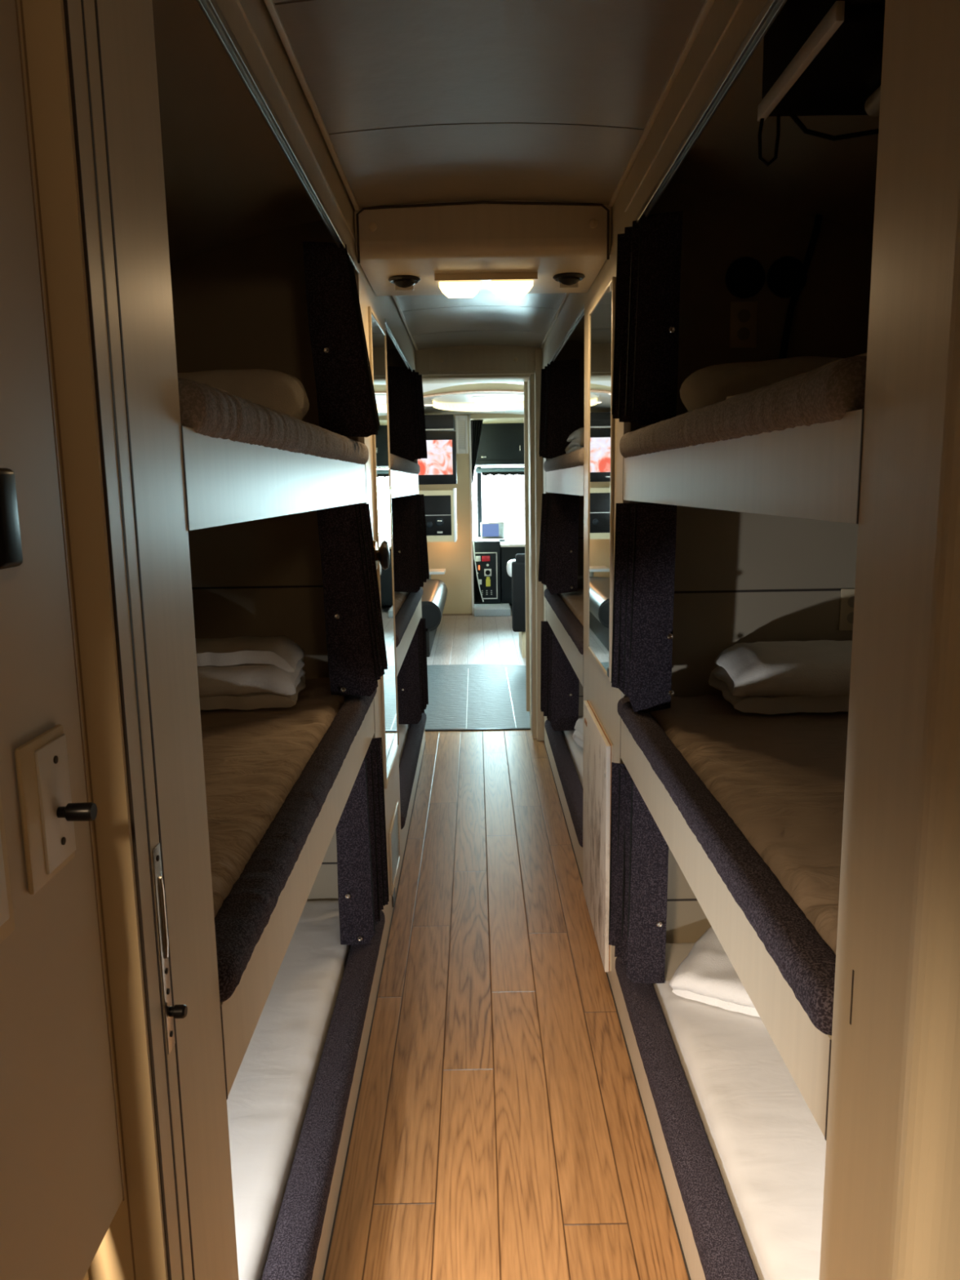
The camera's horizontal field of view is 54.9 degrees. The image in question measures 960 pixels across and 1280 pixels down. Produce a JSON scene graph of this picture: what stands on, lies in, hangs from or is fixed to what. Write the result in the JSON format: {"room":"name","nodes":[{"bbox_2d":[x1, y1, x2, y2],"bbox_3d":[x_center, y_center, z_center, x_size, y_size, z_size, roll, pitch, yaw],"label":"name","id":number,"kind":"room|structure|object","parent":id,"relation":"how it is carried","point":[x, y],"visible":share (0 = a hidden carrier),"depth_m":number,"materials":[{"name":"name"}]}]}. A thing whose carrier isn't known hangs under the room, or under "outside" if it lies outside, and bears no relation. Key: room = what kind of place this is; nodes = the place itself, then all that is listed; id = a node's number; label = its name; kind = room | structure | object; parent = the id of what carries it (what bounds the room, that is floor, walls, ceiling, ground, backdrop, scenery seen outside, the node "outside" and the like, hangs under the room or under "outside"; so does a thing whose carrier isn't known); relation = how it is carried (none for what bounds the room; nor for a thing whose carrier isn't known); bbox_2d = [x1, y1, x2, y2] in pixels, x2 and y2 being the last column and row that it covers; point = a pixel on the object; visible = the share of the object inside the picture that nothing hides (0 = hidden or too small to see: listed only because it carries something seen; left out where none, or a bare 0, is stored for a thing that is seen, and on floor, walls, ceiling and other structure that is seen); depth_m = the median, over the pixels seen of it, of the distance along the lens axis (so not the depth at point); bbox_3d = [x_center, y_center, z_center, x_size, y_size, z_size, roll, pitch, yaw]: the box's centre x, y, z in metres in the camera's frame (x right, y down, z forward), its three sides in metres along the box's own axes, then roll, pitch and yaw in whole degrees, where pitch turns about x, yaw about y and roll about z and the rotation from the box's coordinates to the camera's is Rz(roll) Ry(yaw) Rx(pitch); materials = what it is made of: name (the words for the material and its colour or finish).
{"room":"sleeper bus interior","nodes":[
{"label":"sleeper bus interior","id":0,"kind":"room"},
{"bbox_2d":[0,0,425,1279],"bbox_3d":[-0.355,-0.113,2.879,0.063,2.280,4.880,-1,10,0],"label":"wall","id":1,"kind":"structure","parent":0,"point":[62,1185],"depth_m":0.82,"materials":[{"name":"beige paint"}]},
{"bbox_2d":[0,789,14,943],"bbox_3d":[-0.340,0.161,0.627,0.008,0.115,0.077,-1,10,0],"label":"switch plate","id":2,"kind":"object","parent":1,"relation":"attached to","point":[6,913],"visible":1,"depth_m":0.66,"materials":[{"name":"beige plastic"}]},
{"bbox_2d":[0,467,22,569],"bbox_3d":[-0.339,-0.085,0.649,0.019,0.070,0.032,-1,10,0],"label":"coat hook","id":3,"kind":"object","parent":1,"relation":"attached to","point":[11,547],"visible":1,"depth_m":0.65,"materials":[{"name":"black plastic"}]},
{"bbox_2d":[14,724,97,894],"bbox_3d":[-0.327,0.131,0.729,0.036,0.116,0.075,-1,10,0],"label":"dimmer switch","id":4,"kind":"object","parent":1,"relation":"attached to","point":[48,814],"visible":1,"depth_m":0.72,"materials":[{"name":"beige plastic"}]},
{"bbox_2d":[17,0,195,1279],"bbox_3d":[-0.456,0.225,0.877,0.286,2.280,0.073,-1,10,0],"label":"door frame","id":5,"kind":"structure","parent":1,"relation":"in","point":[148,1237],"depth_m":0.81,"materials":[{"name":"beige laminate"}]},
{"bbox_2d":[152,842,187,1054],"bbox_3d":[-0.304,0.305,0.912,0.018,0.215,0.019,-1,10,0],"label":"door latch","id":6,"kind":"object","parent":5,"relation":"attached to","point":[179,1011],"depth_m":0.91,"materials":[{"name":"metal"}]},
{"bbox_2d":[195,0,359,273],"bbox_3d":[-0.343,-0.894,1.754,0.017,0.012,1.710,-1,10,0],"label":"rail","id":7,"kind":"object","parent":1,"relation":"attached to","point":[210,8],"visible":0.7,"depth_m":1.46,"materials":[{"name":"metal"}]},
{"bbox_2d":[302,241,380,437],"bbox_3d":[-0.355,-0.776,2.461,0.164,0.474,0.288,-1,10,0],"label":"curtain","id":8,"kind":"object","parent":7,"relation":"hanging from","point":[347,406],"visible":0.98,"depth_m":2.35,"materials":[{"name":"grey fabric"}]},
{"bbox_2d":[322,741,426,1279],"bbox_3d":[-0.311,0.970,3.289,0.007,0.006,4.430,-1,10,0],"label":"trim","id":9,"kind":"structure","parent":1,"relation":"attached to","point":[357,1097],"depth_m":2.38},
{"bbox_2d":[373,539,390,569],"bbox_3d":[-0.304,-0.262,2.854,0.050,0.096,0.096,-1,10,0],"label":"door knob","id":10,"kind":"object","parent":1,"relation":"attached to","point":[382,554],"visible":0.88,"depth_m":2.83,"materials":[{"name":"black metal"}]},
{"bbox_2d":[368,306,399,788],"bbox_3d":[-0.327,-0.303,3.192,0.008,1.534,0.504,-1,10,0],"label":"wall mirror","id":11,"kind":"object","parent":1,"relation":"attached to","point":[377,335],"visible":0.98,"depth_m":3.17,"materials":[{"name":"clear glass"}]},
{"bbox_2d":[388,800,400,896],"bbox_3d":[-0.310,0.752,3.369,0.008,0.230,0.340,-1,10,0],"label":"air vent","id":12,"kind":"object","parent":1,"relation":"in","point":[394,831],"visible":1,"depth_m":3.35,"materials":[{"name":"beige plastic"}]},
{"bbox_2d":[385,319,413,371],"bbox_3d":[-0.358,-1.311,4.239,0.017,0.012,1.760,-1,10,0],"label":"rail","id":13,"kind":"object","parent":1,"relation":"attached to","point":[388,329],"visible":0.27,"depth_m":3.94,"materials":[{"name":"metal"}]},
{"bbox_2d":[386,365,427,461],"bbox_3d":[-0.393,-1.188,4.913,0.159,0.474,0.417,0,10,6],"label":"curtain","id":14,"kind":"object","parent":13,"relation":"hanging from","point":[407,433],"visible":0.93,"depth_m":4.76,"materials":[{"name":"grey fabric"}]},
{"bbox_2d":[169,220,360,901],"bbox_3d":[-0.753,-0.091,2.814,0.816,2.270,0.022,-1,10,0],"label":"wall partition","id":15,"kind":"structure","parent":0,"point":[240,304],"depth_m":2.69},
{"bbox_2d":[418,413,474,615],"bbox_3d":[-0.650,-1.578,10.596,1.122,2.620,0.070,-1,10,0],"label":"wall","id":16,"kind":"structure","parent":0,"point":[456,557],"depth_m":10.68,"materials":[{"name":"beige plastic"}]},
{"bbox_2d":[454,415,467,453],"bbox_3d":[-0.208,-2.319,10.438,0.140,0.420,0.039,-1,10,0],"label":"air vent","id":17,"kind":"object","parent":16,"relation":"in","point":[461,421],"visible":0.94,"depth_m":10.43,"materials":[{"name":"white plastic"}]},
{"bbox_2d":[386,345,539,462],"bbox_3d":[0.008,-0.593,5.279,2.370,2.420,0.052,-1,10,0],"label":"wall","id":18,"kind":"structure","parent":0,"point":[468,359],"depth_m":5.11,"materials":[{"name":"beige laminate"}]},
{"bbox_2d":[422,348,543,741],"bbox_3d":[0.003,-0.526,5.438,0.778,2.235,0.350,-1,10,0],"label":"door frame","id":19,"kind":"structure","parent":18,"relation":"in","point":[533,462],"depth_m":5.34,"materials":[{"name":"beige paint"}]},
{"bbox_2d":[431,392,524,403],"bbox_3d":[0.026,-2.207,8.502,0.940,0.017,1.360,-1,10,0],"label":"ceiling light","id":20,"kind":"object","parent":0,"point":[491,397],"depth_m":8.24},
{"bbox_2d":[470,413,524,423],"bbox_3d":[0.514,-2.761,10.795,1.250,0.390,1.000,-1,10,0],"label":"wall","id":21,"kind":"structure","parent":0,"point":[487,418],"depth_m":10.33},
{"bbox_2d":[471,419,484,602],"bbox_3d":[-0.017,-1.485,10.739,0.145,2.110,0.066,-1,10,0],"label":"drape","id":22,"kind":"object","parent":21,"relation":"hanging from","point":[476,425],"visible":0.88,"depth_m":10.64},
{"bbox_2d":[475,422,524,466],"bbox_3d":[0.485,-2.529,11.637,1.170,0.685,0.815,-1,10,0],"label":"upper cabinet","id":23,"kind":"object","parent":21,"relation":"attached to","point":[500,445],"visible":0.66,"depth_m":11.26,"materials":[{"name":"black plastic"}]},
{"bbox_2d":[475,466,524,475],"bbox_3d":[0.513,-2.088,11.435,1.130,0.098,0.059,-1,10,0],"label":"blind","id":24,"kind":"object","parent":21,"relation":"attached to","point":[517,470],"visible":0.59,"depth_m":11.41,"materials":[{"name":"fabric"}]},
{"bbox_2d":[324,605,688,1279],"bbox_3d":[0.025,0.554,5.873,2.370,0.040,14.600,-1,10,0],"label":"floor","id":25,"kind":"structure","parent":0,"point":[500,1131],"depth_m":2.42,"materials":[{"name":"brown wood"}]},
{"bbox_2d":[226,900,351,1279],"bbox_3d":[-0.748,1.073,2.087,0.742,0.214,1.780,-1,10,0],"label":"mattress","id":26,"kind":"object","parent":25,"relation":"on","point":[268,1097],"visible":0.22,"depth_m":2.06,"materials":[{"name":"white fabric"}]},
{"bbox_2d":[261,910,385,1279],"bbox_3d":[-0.332,1.075,2.085,0.083,0.200,1.710,-1,10,0],"label":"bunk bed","id":27,"kind":"object","parent":25,"relation":"on","point":[299,1248],"visible":0.9,"depth_m":1.94,"materials":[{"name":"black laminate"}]},
{"bbox_2d":[399,712,426,860],"bbox_3d":[-0.347,0.657,4.570,0.083,0.201,1.760,-1,10,0],"label":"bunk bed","id":28,"kind":"object","parent":25,"relation":"on","point":[410,764],"visible":0.69,"depth_m":4.38,"materials":[{"name":"beige laminate"}]},
{"bbox_2d":[421,579,447,657],"bbox_3d":[-0.765,-0.456,9.063,0.835,0.920,1.965,-1,10,0],"label":"leather sofa","id":29,"kind":"object","parent":25,"relation":"on","point":[433,597],"visible":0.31,"depth_m":8.26,"materials":[{"name":"leather"}]},
{"bbox_2d":[424,663,529,728],"bbox_3d":[-0.066,0.380,6.781,1.500,0.004,2.090,-1,10,0],"label":"floor mat","id":30,"kind":"object","parent":25,"relation":"on","point":[486,695],"visible":0.59,"depth_m":6.60,"materials":[{"name":"grey"}]},
{"bbox_2d":[474,600,511,616],"bbox_3d":[0.141,-0.385,11.065,0.422,0.088,0.850,-1,10,0],"label":"carpeted step","id":31,"kind":"structure","parent":25,"relation":"on","point":[500,609],"depth_m":10.65,"materials":[{"name":"grey carpet"}]},
{"bbox_2d":[473,539,500,604],"bbox_3d":[0.082,-0.831,11.197,0.319,0.745,0.442,-1,10,0],"label":"control console","id":32,"kind":"object","parent":31,"relation":"on","point":[487,552],"visible":0.91,"depth_m":11.01,"materials":[{"name":"black plastic"}]},
{"bbox_2d":[500,546,524,603],"bbox_3d":[0.652,-0.808,11.235,0.795,0.670,0.380,-1,10,0],"label":"base cabinet","id":33,"kind":"object","parent":31,"relation":"on","point":[507,553],"visible":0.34,"depth_m":11.05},
{"bbox_2d":[472,536,524,605],"bbox_3d":[-0.019,-0.904,12.016,2.350,0.800,1.100,-1,10,0],"label":"dashboard","id":34,"kind":"object","parent":25,"relation":"on","point":[514,539],"visible":0.02,"depth_m":11.92},
{"bbox_2d":[480,521,505,541],"bbox_3d":[0.160,-1.359,11.599,0.300,0.229,0.225,-1,10,0],"label":"laptop","id":35,"kind":"object","parent":34,"relation":"on","point":[489,531],"visible":0.81,"depth_m":11.69,"materials":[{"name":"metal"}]},
{"bbox_2d":[511,553,525,657],"bbox_3d":[0.473,-0.342,8.311,0.388,0.905,0.700,-1,10,0],"label":"seat","id":36,"kind":"object","parent":25,"relation":"on","point":[518,599],"visible":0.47,"depth_m":7.96,"materials":[{"name":"black leather"}]},
{"bbox_2d":[544,719,582,881],"bbox_3d":[0.410,0.681,4.356,0.083,0.200,1.760,-1,10,0],"label":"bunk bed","id":37,"kind":"object","parent":25,"relation":"on","point":[570,789],"visible":0.75,"depth_m":4.14,"materials":[{"name":"beige laminate"}]},
{"bbox_2d":[562,716,583,787],"bbox_3d":[0.826,0.670,4.336,0.742,0.214,1.780,-1,10,0],"label":"mattress","id":38,"kind":"object","parent":25,"relation":"on","point":[575,751],"visible":0.02,"depth_m":4.53,"materials":[{"name":"white fabric"}]},
{"bbox_2d":[614,956,757,1279],"bbox_3d":[0.425,1.095,1.893,0.083,0.201,1.495,-1,10,0],"label":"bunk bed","id":39,"kind":"object","parent":25,"relation":"on","point":[713,1243],"visible":0.92,"depth_m":1.88,"materials":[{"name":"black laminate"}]},
{"bbox_2d":[652,942,826,1279],"bbox_3d":[0.841,1.080,1.898,0.742,0.213,1.565,-1,10,0],"label":"mattress","id":40,"kind":"object","parent":25,"relation":"on","point":[768,1147],"visible":0.28,"depth_m":1.87,"materials":[{"name":"white fabric"}]},
{"bbox_2d":[669,926,759,1017],"bbox_3d":[0.707,0.854,2.379,0.349,0.076,0.336,5,11,31],"label":"pillow","id":41,"kind":"object","parent":40,"relation":"on","point":[707,975],"visible":0.31,"depth_m":2.31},
{"bbox_2d":[151,0,879,414],"bbox_3d":[-0.005,-1.557,4.342,2.430,0.608,12.280,-1,10,0],"label":"ceiling","id":42,"kind":"structure","parent":0,"point":[410,101],"depth_m":1.93,"materials":[{"name":"plastic"}]},
{"bbox_2d":[424,414,455,431],"bbox_3d":[-0.739,-2.243,9.660,0.940,0.155,0.795,-1,10,0],"label":"upper cabinet","id":43,"kind":"object","parent":42,"relation":"attached to","point":[433,422],"visible":0.36,"depth_m":9.28,"materials":[{"name":"plastic"}]},
{"bbox_2d":[417,431,457,484],"bbox_3d":[-0.648,-1.818,9.250,0.824,0.520,0.066,-1,10,0],"label":"television","id":44,"kind":"object","parent":43,"relation":"hanging from","point":[439,467],"visible":0.38,"depth_m":9.22,"materials":[{"name":"black plastic"}]},
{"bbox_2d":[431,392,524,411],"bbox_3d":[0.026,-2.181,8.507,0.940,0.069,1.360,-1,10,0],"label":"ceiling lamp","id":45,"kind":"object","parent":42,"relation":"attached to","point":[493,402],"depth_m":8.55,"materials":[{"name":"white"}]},
{"bbox_2d":[354,200,611,296],"bbox_3d":[0.007,-1.155,2.771,0.696,0.158,0.552,-1,10,0],"label":"ceiling bulkhead","id":46,"kind":"object","parent":42,"relation":"attached to","point":[548,238],"visible":0.98,"depth_m":2.52,"materials":[{"name":"beige laminate"}]},
{"bbox_2d":[388,275,420,290],"bbox_3d":[-0.229,-1.079,2.804,0.098,0.036,0.098,-1,10,0],"label":"air vent","id":47,"kind":"object","parent":46,"relation":"attached to","point":[402,282],"visible":1,"depth_m":2.78,"materials":[{"name":"black plastic"}]},
{"bbox_2d":[434,271,537,297],"bbox_3d":[0.018,-1.092,2.851,0.306,0.036,0.215,-1,10,0],"label":"ceiling lamp","id":48,"kind":"object","parent":46,"relation":"attached to","point":[467,285],"visible":1,"depth_m":2.77,"materials":[{"name":"beige plastic"}]},
{"bbox_2d":[552,272,585,288],"bbox_3d":[0.270,-1.087,2.805,0.098,0.036,0.098,-1,10,0],"label":"air vent","id":49,"kind":"object","parent":46,"relation":"attached to","point":[566,280],"visible":1,"depth_m":2.78,"materials":[{"name":"black plastic"}]},
{"bbox_2d":[757,0,885,166],"bbox_3d":[0.615,-0.862,1.336,0.333,0.233,0.354,-1,10,0],"label":"television","id":50,"kind":"object","parent":42,"relation":"hanging from","point":[821,57],"visible":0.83,"depth_m":1.35,"materials":[{"name":"plastic"}]},
{"bbox_2d":[549,340,584,716],"bbox_3d":[0.787,-0.493,5.062,0.816,2.270,0.022,-1,10,0],"label":"wall partition","id":51,"kind":"structure","parent":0,"point":[571,349],"depth_m":4.93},
{"bbox_2d":[542,0,955,1279],"bbox_3d":[0.383,-0.142,3.071,0.026,2.250,4.500,-1,10,0],"label":"wall","id":52,"kind":"structure","parent":0,"point":[918,34],"depth_m":0.89,"materials":[{"name":"beige laminate"}]},
{"bbox_2d":[546,304,584,366],"bbox_3d":[0.358,-1.287,4.025,0.017,0.012,1.760,-1,10,0],"label":"rail","id":53,"kind":"object","parent":52,"relation":"attached to","point":[581,313],"visible":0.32,"depth_m":3.71,"materials":[{"name":"metal"}]},
{"bbox_2d":[538,359,579,458],"bbox_3d":[0.400,-1.159,4.713,0.176,0.479,0.371,-1,10,0],"label":"curtain","id":54,"kind":"object","parent":53,"relation":"hanging from","point":[559,418],"visible":0.93,"depth_m":4.57,"materials":[{"name":"grey fabric"}]},
{"bbox_2d":[582,699,613,972],"bbox_3d":[0.375,0.601,2.988,0.022,0.702,0.570,-1,10,0],"label":"door","id":55,"kind":"structure","parent":52,"relation":"in","point":[597,748],"depth_m":2.89,"materials":[{"name":"white laminate"}]},
{"bbox_2d":[586,276,615,681],"bbox_3d":[0.364,-0.469,2.813,0.010,1.104,0.524,-1,10,0],"label":"wall mirror","id":56,"kind":"object","parent":52,"relation":"attached to","point":[602,314],"visible":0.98,"depth_m":2.77,"materials":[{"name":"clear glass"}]},
{"bbox_2d":[543,740,690,1279],"bbox_3d":[0.392,0.966,3.247,0.007,0.006,4.520,-1,10,0],"label":"trim","id":57,"kind":"structure","parent":52,"relation":"attached to","point":[626,1046],"depth_m":2.24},
{"bbox_2d":[631,0,786,226],"bbox_3d":[0.373,-0.873,1.562,0.017,0.012,1.495,-1,10,0],"label":"rail","id":58,"kind":"object","parent":52,"relation":"attached to","point":[772,8],"visible":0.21,"depth_m":1.44,"materials":[{"name":"metal"}]},
{"bbox_2d":[611,210,683,425],"bbox_3d":[0.392,-0.745,2.205,0.132,0.464,0.230,-1,10,0],"label":"curtain","id":59,"kind":"object","parent":58,"relation":"hanging from","point":[646,336],"visible":0.99,"depth_m":2.13,"materials":[{"name":"grey fabric"}]},
{"bbox_2d":[849,0,959,1279],"bbox_3d":[0.643,0.209,0.865,0.515,2.280,0.150,-1,10,0],"label":"door","id":60,"kind":"structure","parent":52,"relation":"in","point":[918,1236],"depth_m":0.81,"materials":[{"name":"beige laminate"}]},
{"bbox_2d":[627,182,873,943],"bbox_3d":[0.803,-0.066,2.518,0.816,2.270,0.022,-1,10,0],"label":"wall partition","id":61,"kind":"structure","parent":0,"point":[740,577],"depth_m":2.46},
{"bbox_2d":[728,301,757,347],"bbox_3d":[0.679,-0.811,2.378,0.070,0.114,0.008,-1,10,0],"label":"wall outlet","id":62,"kind":"object","parent":61,"relation":"attached to","point":[744,315],"visible":1,"depth_m":2.38,"materials":[{"name":"beige plastic"}]},
{"bbox_2d":[724,257,764,298],"bbox_3d":[0.677,-0.924,2.355,0.100,0.100,0.016,-1,10,0],"label":"speaker","id":63,"kind":"object","parent":61,"relation":"attached to","point":[744,278],"visible":1,"depth_m":2.35},
{"bbox_2d":[731,262,760,292],"bbox_3d":[0.677,-0.923,2.353,0.090,0.090,0.013,-1,10,0],"label":"grille","id":64,"kind":"object","parent":63,"relation":"attached to","point":[745,276],"depth_m":2.35,"materials":[{"name":"fabric"}]},
{"bbox_2d":[766,256,806,297],"bbox_3d":[0.783,-0.926,2.355,0.100,0.100,0.016,-1,10,0],"label":"speaker","id":65,"kind":"object","parent":61,"relation":"attached to","point":[782,276],"visible":0.95,"depth_m":2.35},
{"bbox_2d":[773,261,800,291],"bbox_3d":[0.783,-0.925,2.353,0.090,0.090,0.013,-1,10,0],"label":"grille","id":66,"kind":"object","parent":65,"relation":"attached to","point":[785,273],"depth_m":2.35,"materials":[{"name":"fabric"}]},
{"bbox_2d":[778,213,822,359],"bbox_3d":[0.813,-0.864,2.349,0.118,0.503,0.028,-1,10,0],"label":"cable","id":67,"kind":"object","parent":61,"relation":"attached to","point":[818,220],"visible":0.68,"depth_m":2.34,"materials":[{"name":"black plastic"}]},
{"bbox_2d":[839,588,854,631],"bbox_3d":[1.011,-0.082,2.503,0.070,0.114,0.008,-1,10,0],"label":"wall outlet","id":68,"kind":"object","parent":61,"relation":"attached to","point":[847,595],"visible":0.53,"depth_m":2.50,"materials":[{"name":"beige plastic"}]},
{"bbox_3d":[-0.037,-1.885,12.485,2.370,2.660,0.050,-1,10,0],"label":"wall","id":69,"kind":"structure","parent":0,"visible":0},
{"bbox_2d":[476,466,482,537],"bbox_3d":[-0.037,-1.879,12.448,2.170,1.020,0.075,-1,10,0],"label":"window","id":70,"kind":"structure","parent":69,"relation":"in","point":[478,474],"depth_m":12.41,"materials":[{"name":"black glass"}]},
{"bbox_3d":[-1.195,-0.708,5.654,0.030,2.640,14.600,-1,10,0],"label":"wall","id":71,"kind":"structure","parent":0,"visible":0},
{"bbox_2d":[177,377,368,530],"bbox_3d":[-0.737,-0.341,1.853,0.848,0.172,1.783,-1,10,0],"label":"bunk bed","id":72,"kind":"object","parent":71,"relation":"attached to","point":[245,460],"visible":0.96,"depth_m":1.31,"materials":[{"name":"beige laminate"}]},
{"bbox_2d":[316,503,387,696],"bbox_3d":[-0.349,-0.117,2.586,0.149,0.520,0.267,-1,10,0],"label":"curtain","id":73,"kind":"object","parent":72,"relation":"hanging from","point":[357,655],"visible":0.99,"depth_m":2.49,"materials":[{"name":"grey fabric"}]},
{"bbox_3d":[-0.763,-0.360,1.846,0.758,0.115,1.780,-1,10,0],"label":"mattress","id":74,"kind":"object","parent":72,"relation":"on","visible":0},
{"bbox_2d":[177,368,309,420],"bbox_3d":[-0.732,-0.569,2.241,0.624,0.163,0.198,-1,10,0],"label":"pillow","id":75,"kind":"object","parent":74,"relation":"on","point":[281,392],"visible":0.3,"depth_m":2.16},
{"bbox_2d":[214,688,377,1099],"bbox_3d":[-0.726,0.341,1.968,0.848,0.174,1.783,-1,10,0],"label":"bunk bed","id":76,"kind":"object","parent":71,"relation":"attached to","point":[255,924],"visible":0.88,"depth_m":1.47,"materials":[{"name":"beige laminate"}]},
{"bbox_2d":[200,677,347,917],"bbox_3d":[-0.752,0.315,1.960,0.758,0.130,1.780,-1,10,0],"label":"mattress","id":77,"kind":"object","parent":76,"relation":"on","point":[253,759],"visible":0.21,"depth_m":1.93,"materials":[{"name":"beige fabric"}]},
{"bbox_2d":[195,635,306,710],"bbox_3d":[-0.708,0.081,2.488,0.454,0.161,0.338,-2,10,-4],"label":"pillows","id":78,"kind":"object","parent":77,"relation":"on","point":[243,673],"visible":0.68,"depth_m":2.37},
{"bbox_2d":[335,737,389,945],"bbox_3d":[-0.353,0.589,2.715,0.115,0.555,0.262,0,10,5],"label":"curtain","id":79,"kind":"object","parent":76,"relation":"hanging from","point":[361,828],"visible":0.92,"depth_m":2.64,"materials":[{"name":"grey fabric"}]},
{"bbox_2d":[390,453,420,497],"bbox_3d":[-0.751,-0.755,4.316,0.848,0.172,1.788,-1,10,0],"label":"bunk bed","id":80,"kind":"object","parent":71,"relation":"attached to","point":[404,473],"visible":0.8,"depth_m":4.07,"materials":[{"name":"beige laminate"}]},
{"bbox_2d":[391,494,429,592],"bbox_3d":[-0.383,-0.529,5.028,0.153,0.515,0.405,0,10,5],"label":"curtain","id":81,"kind":"object","parent":80,"relation":"hanging from","point":[410,548],"visible":0.94,"depth_m":4.88,"materials":[{"name":"grey fabric"}]},
{"bbox_2d":[395,586,422,676],"bbox_3d":[-0.741,-0.073,4.431,0.848,0.174,1.788,-1,10,0],"label":"bunk bed","id":82,"kind":"object","parent":71,"relation":"attached to","point":[407,619],"visible":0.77,"depth_m":4.22,"materials":[{"name":"beige laminate"}]},
{"bbox_2d":[396,617,428,724],"bbox_3d":[-0.387,0.172,5.143,0.152,0.535,0.403,0,10,3],"label":"curtain","id":83,"kind":"object","parent":82,"relation":"hanging from","point":[412,676],"visible":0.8,"depth_m":5.01,"materials":[{"name":"grey fabric"}]},
{"bbox_2d":[418,488,457,542],"bbox_3d":[-0.720,-1.290,9.557,0.945,0.540,0.515,-1,10,0],"label":"upper cabinet","id":84,"kind":"object","parent":71,"relation":"attached to","point":[440,505],"visible":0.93,"depth_m":9.33,"materials":[{"name":"white plastic"}]},
{"bbox_3d":[1.204,-0.748,5.662,0.030,2.640,14.600,-1,10,0],"label":"wall","id":85,"kind":"structure","parent":0,"visible":0},
{"bbox_2d":[543,447,583,495],"bbox_3d":[0.769,-0.743,4.104,0.848,0.172,1.788,-1,10,0],"label":"bunk bed","id":86,"kind":"object","parent":85,"relation":"attached to","point":[564,473],"visible":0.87,"depth_m":3.84,"materials":[{"name":"beige laminate"}]},
{"bbox_2d":[537,493,579,594],"bbox_3d":[0.407,-0.507,4.828,0.184,0.510,0.368,-1,10,0],"label":"curtain","id":87,"kind":"object","parent":86,"relation":"hanging from","point":[559,525],"visible":0.98,"depth_m":4.69,"materials":[{"name":"grey fabric"}]},
{"bbox_3d":[0.795,-0.763,4.095,0.758,0.113,1.780,-1,10,0],"label":"mattress","id":88,"kind":"object","parent":86,"relation":"on","visible":0},
{"bbox_2d":[564,426,584,453],"bbox_3d":[0.571,-0.943,4.373,0.272,0.133,0.375,-2,10,-6],"label":"pillow","id":89,"kind":"object","parent":88,"relation":"on","point":[576,437],"visible":0.2,"depth_m":4.34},
{"bbox_2d":[544,588,583,688],"bbox_3d":[0.780,-0.061,4.219,0.848,0.174,1.788,-1,10,0],"label":"bunk bed","id":90,"kind":"object","parent":85,"relation":"attached to","point":[568,630],"visible":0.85,"depth_m":3.96,"materials":[{"name":"beige laminate"}]},
{"bbox_2d":[540,621,578,730],"bbox_3d":[0.429,0.190,4.945,0.157,0.538,0.383,-2,10,-5],"label":"curtain","id":91,"kind":"object","parent":90,"relation":"hanging from","point":[559,682],"visible":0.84,"depth_m":4.82,"materials":[{"name":"grey fabric"}]},
{"bbox_2d":[558,588,583,626],"bbox_3d":[0.806,-0.084,4.209,0.758,0.128,1.780,-1,10,0],"label":"mattress","id":92,"kind":"object","parent":90,"relation":"on","point":[574,601],"visible":0.06,"depth_m":4.51,"materials":[{"name":"beige fabric"}]},
{"bbox_2d":[617,697,835,1140],"bbox_3d":[0.795,0.348,1.778,0.848,0.175,1.568,-1,10,0],"label":"bunk bed","id":93,"kind":"object","parent":85,"relation":"attached to","point":[786,969],"visible":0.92,"depth_m":1.34,"materials":[{"name":"beige laminate"}]},
{"bbox_2d":[608,762,668,983],"bbox_3d":[0.417,0.619,2.443,0.113,0.553,0.210,-2,10,-4],"label":"curtain","id":94,"kind":"object","parent":93,"relation":"hanging from","point":[639,851],"visible":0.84,"depth_m":2.39,"materials":[{"name":"grey fabric"}]},
{"bbox_2d":[648,694,848,955],"bbox_3d":[0.821,0.325,1.771,0.758,0.132,1.565,-1,10,0],"label":"mattress","id":95,"kind":"object","parent":93,"relation":"on","point":[780,778],"visible":0.39,"depth_m":1.78,"materials":[{"name":"beige fabric"}]},
{"bbox_2d":[708,640,852,714],"bbox_3d":[0.882,0.086,2.363,0.548,0.148,0.375,-1,10,0],"label":"pillow","id":96,"kind":"object","parent":95,"relation":"on","point":[786,677],"visible":0.62,"depth_m":2.25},
{"bbox_2d":[619,355,866,524],"bbox_3d":[0.784,-0.333,1.663,0.848,0.171,1.568,-1,10,0],"label":"bunk bed","id":97,"kind":"object","parent":85,"relation":"attached to","point":[791,446],"visible":0.99,"depth_m":1.20,"materials":[{"name":"beige laminate"}]},
{"bbox_2d":[611,502,676,712],"bbox_3d":[0.413,-0.079,2.315,0.120,0.520,0.193,-2,10,-8],"label":"curtain","id":98,"kind":"object","parent":97,"relation":"hanging from","point":[645,535],"visible":0.99,"depth_m":2.27,"materials":[{"name":"grey fabric"}]},
{"bbox_3d":[0.810,-0.354,1.657,0.758,0.115,1.565,-1,10,0],"label":"mattress","id":99,"kind":"object","parent":97,"relation":"on","visible":0},
{"bbox_2d":[679,355,842,411],"bbox_3d":[0.741,-0.555,2.058,0.588,0.144,0.165,-1,10,0],"label":"pillow","id":100,"kind":"object","parent":99,"relation":"on","point":[709,385],"visible":0.22,"depth_m":1.98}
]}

